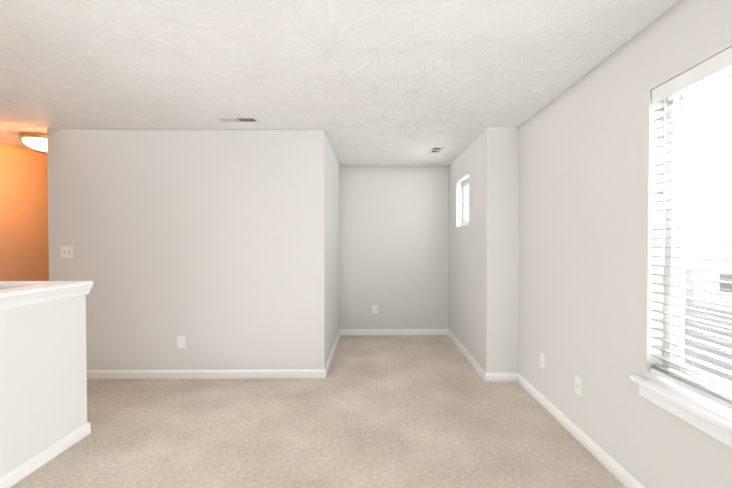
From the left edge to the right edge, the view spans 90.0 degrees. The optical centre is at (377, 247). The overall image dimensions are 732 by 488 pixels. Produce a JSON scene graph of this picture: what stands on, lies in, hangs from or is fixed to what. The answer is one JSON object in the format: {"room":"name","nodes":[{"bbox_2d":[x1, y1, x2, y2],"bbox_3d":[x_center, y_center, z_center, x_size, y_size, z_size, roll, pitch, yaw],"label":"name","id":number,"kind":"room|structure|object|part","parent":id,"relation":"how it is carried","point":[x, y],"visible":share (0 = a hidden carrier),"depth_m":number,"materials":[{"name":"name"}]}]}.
{"room":"empty loft room","nodes":[
{"label":"empty loft room","id":0,"kind":"room"},
{"bbox_2d":[0,143,48,280],"bbox_3d":[-4.222,0.088,2.071,0.150,2.440,9.900,0,1,-1],"label":"wall","id":1,"kind":"structure","parent":0,"point":[24,250],"depth_m":4.32,"materials":[{"name":"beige paint"}]},
{"bbox_2d":[0,295,86,476],"bbox_3d":[-2.057,0.817,0.327,0.120,1.035,4.436,0,1,-1],"label":"wall","id":2,"kind":"structure","parent":0,"point":[43,384],"depth_m":2.18,"materials":[{"name":"white paint"}]},
{"bbox_2d":[0,422,88,487],"bbox_3d":[-1.991,1.292,0.336,0.013,0.085,4.436,0,1,-1],"label":"baseboard","id":3,"kind":"structure","parent":2,"relation":"attached to","point":[15,475],"depth_m":2.19,"materials":[{"name":"white wood"}]},
{"bbox_2d":[0,286,91,309],"bbox_3d":[-1.984,0.328,0.334,0.026,0.058,4.462,0,1,-1],"label":"trim","id":4,"kind":"structure","parent":2,"relation":"attached to","point":[9,303],"depth_m":2.19,"materials":[{"name":"white wood"}]},
{"bbox_2d":[0,281,93,299],"bbox_3d":[-2.551,0.282,0.331,1.177,0.034,4.471,0,1,-1],"label":"half wall cap","id":5,"kind":"object","parent":2,"relation":"on","point":[11,289],"visible":1,"depth_m":2.30,"materials":[{"name":"white wood"}]},
{"bbox_2d":[47,129,339,369],"bbox_3d":[-1.889,0.039,5.318,2.683,2.440,3.465,0,1,-1],"label":"wall","id":6,"kind":"structure","parent":0,"point":[219,249],"depth_m":3.59,"materials":[{"name":"white paint"}]},
{"bbox_2d":[60,246,72,257],"bbox_3d":[-3.031,0.040,3.562,0.118,0.118,0.017,0,1,-1],"label":"light switch","id":7,"kind":"object","parent":6,"relation":"attached to","point":[66,249],"visible":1,"depth_m":3.56,"materials":[{"name":"white plastic"}]},
{"bbox_2d":[177,336,185,347],"bbox_3d":[-1.927,0.927,3.595,0.078,0.122,0.008,0,1,-1],"label":"outlet","id":8,"kind":"object","parent":6,"relation":"attached to","point":[181,341],"visible":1,"depth_m":3.59,"materials":[{"name":"white plastic"}]},
{"bbox_2d":[87,369,325,378],"bbox_3d":[-1.867,1.243,3.598,2.709,0.085,0.013,0,1,-1],"label":"baseboard","id":9,"kind":"structure","parent":6,"relation":"attached to","point":[208,374],"depth_m":3.59,"materials":[{"name":"white wood"}]},
{"bbox_2d":[325,330,340,375],"bbox_3d":[-0.530,1.230,4.449,0.013,0.085,1.655,0,1,-1],"label":"baseboard","id":10,"kind":"structure","parent":6,"relation":"attached to","point":[327,366],"depth_m":4.22,"materials":[{"name":"white wood"}]},
{"bbox_2d":[11,335,625,487],"bbox_3d":[-1.389,1.367,2.127,5.815,0.120,9.900,0,1,-1],"label":"floor","id":11,"kind":"structure","parent":0,"point":[403,411],"depth_m":2.58,"materials":[{"name":"carpet"}]},
{"bbox_2d":[0,0,678,165],"bbox_3d":[-1.389,-1.192,2.088,5.815,0.120,9.900,0,1,-1],"label":"ceiling","id":12,"kind":"structure","parent":0,"point":[390,82],"depth_m":2.27,"materials":[{"name":"white paint"}]},
{"bbox_2d":[18,133,46,153],"bbox_3d":[-3.510,-1.079,3.883,0.430,0.161,0.430,0,1,-1],"label":"light","id":13,"kind":"object","parent":12,"relation":"attached to","point":[30,135],"depth_m":3.72,"materials":[{"name":"white glass"}]},
{"bbox_3d":[-3.510,-1.072,3.883,0.380,0.095,0.380,0,1,-1],"label":"hall ceiling light shade","id":14,"kind":"part","parent":13,"relation":"part of","materials":[{"name":"white glass"}]},
{"bbox_2d":[215,116,259,122],"bbox_3d":[-1.246,-1.145,3.269,0.352,0.011,0.146,0,1,-1],"label":"ceiling vent","id":15,"kind":"object","parent":12,"relation":"in","point":[237,119],"visible":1,"depth_m":3.26,"materials":[{"name":"white metal"}]},
{"bbox_2d":[428,146,444,152],"bbox_3d":[0.695,-1.161,4.342,0.147,0.011,0.297,0,1,-1],"label":"ceiling vent","id":16,"kind":"object","parent":12,"relation":"in","point":[436,149],"visible":1,"depth_m":4.31,"materials":[{"name":"white metal"}]},
{"bbox_2d":[339,165,448,328],"bbox_3d":[0.312,0.038,5.344,1.720,2.440,0.150,0,1,-1],"label":"wall","id":17,"kind":"structure","parent":0,"point":[394,243],"depth_m":5.27,"materials":[{"name":"white paint"}]},
{"bbox_2d":[372,305,377,313],"bbox_3d":[-0.041,0.888,5.273,0.078,0.122,0.008,0,1,-1],"label":"outlet","id":18,"kind":"object","parent":17,"relation":"attached to","point":[374,309],"visible":1,"depth_m":5.27,"materials":[{"name":"white plastic"}]},
{"bbox_2d":[340,329,447,334],"bbox_3d":[0.238,1.217,5.279,1.570,0.085,0.013,0,1,-1],"label":"baseboard","id":19,"kind":"structure","parent":17,"relation":"attached to","point":[394,331],"depth_m":5.27,"materials":[{"name":"white wood"}]},
{"bbox_2d":[448,127,518,372],"bbox_3d":[1.187,0.053,4.393,0.305,2.440,1.774,0,1,-1],"label":"wall","id":20,"kind":"structure","parent":0,"point":[483,287],"depth_m":3.52,"materials":[{"name":"white paint"}]},
{"bbox_2d":[463,179,468,225],"bbox_3d":[1.149,-0.558,4.480,0.068,0.580,0.610,0,1,-1],"label":"window","id":21,"kind":"structure","parent":20,"relation":"in","point":[465,200],"depth_m":4.74,"materials":[{"name":"white glass"}]},
{"bbox_2d":[448,329,485,380],"bbox_3d":[1.028,1.230,4.409,0.013,0.085,1.774,0,1,-1],"label":"baseboard","id":22,"kind":"structure","parent":20,"relation":"attached to","point":[479,369],"depth_m":4.14,"materials":[{"name":"white wood"}]},
{"bbox_2d":[485,373,516,381],"bbox_3d":[1.192,1.244,3.517,0.318,0.085,0.013,0,1,-1],"label":"baseboard","id":23,"kind":"structure","parent":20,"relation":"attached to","point":[500,377],"depth_m":3.51,"materials":[{"name":"white wood"}]},
{"bbox_2d":[518,0,731,487],"bbox_3d":[1.465,0.113,0.417,0.150,2.440,6.446,0,1,-1],"label":"wall","id":24,"kind":"structure","parent":0,"point":[589,206],"depth_m":2.14,"materials":[{"name":"white paint"}]},
{"bbox_2d":[540,352,544,368],"bbox_3d":[1.353,0.926,3.011,0.008,0.122,0.078,0,1,-1],"label":"electrical outlet","id":25,"kind":"object","parent":24,"relation":"attached to","point":[542,360],"visible":1,"depth_m":3.00,"materials":[{"name":"white plastic"}]},
{"bbox_2d":[575,375,581,396],"bbox_3d":[1.355,0.936,2.482,0.018,0.118,0.072,0,1,-1],"label":"outlet","id":26,"kind":"object","parent":24,"relation":"attached to","point":[578,385],"visible":1,"depth_m":2.48,"materials":[{"name":"white plastic"}]},
{"bbox_2d":[517,373,645,487],"bbox_3d":[1.383,1.290,0.444,0.013,0.085,6.166,0,1,-1],"label":"baseboard","id":27,"kind":"structure","parent":24,"relation":"attached to","point":[618,471],"depth_m":2.39,"materials":[{"name":"white wood"}]},
{"bbox_2d":[630,376,731,447],"bbox_3d":[1.401,0.725,1.418,0.138,0.094,1.020,0,1,-1],"label":"window sill","id":28,"kind":"structure","parent":24,"relation":"attached to","point":[712,419],"depth_m":1.60,"materials":[{"name":"white wood"}]},
{"bbox_2d":[664,70,731,393],"bbox_3d":[1.493,-0.067,1.407,0.069,1.441,0.900,0,1,-1],"label":"window","id":29,"kind":"structure","parent":24,"relation":"in","point":[707,232],"depth_m":1.78,"materials":[{"name":"white plastic"}]},
{"bbox_2d":[650,47,731,409],"bbox_3d":[1.408,-0.074,1.406,0.074,1.424,0.884,0,1,-1],"label":"window blind","id":30,"kind":"object","parent":29,"relation":"attached to","point":[715,66],"visible":1,"depth_m":1.63,"materials":[{"name":"white plastic"}]},
{"bbox_3d":[1.497,-0.072,1.407,0.031,1.281,0.750,0,1,-1],"label":"window glass","id":31,"kind":"part","parent":29,"relation":"part of","materials":[{"name":"clear glass"}]},
{"label":"outside","id":32,"kind":"structure","parent":0,"visible":0},
{"bbox_2d":[684,268,731,381],"bbox_3d":[45.945,4.421,0.575,88.205,0.220,120.000,0,1,-1],"label":"ground","id":33,"kind":"structure","parent":32,"point":[724,365],"depth_m":17.33,"materials":[{"name":"grey"}]},
{"bbox_2d":[690,205,731,310],"bbox_3d":[26.794,0.133,20.270,9.700,7.800,11.700,0,1,-1],"label":"house","id":34,"kind":"structure","parent":33,"relation":"on","point":[713,253],"depth_m":24.10,"materials":[{"name":"white"}]}
]}

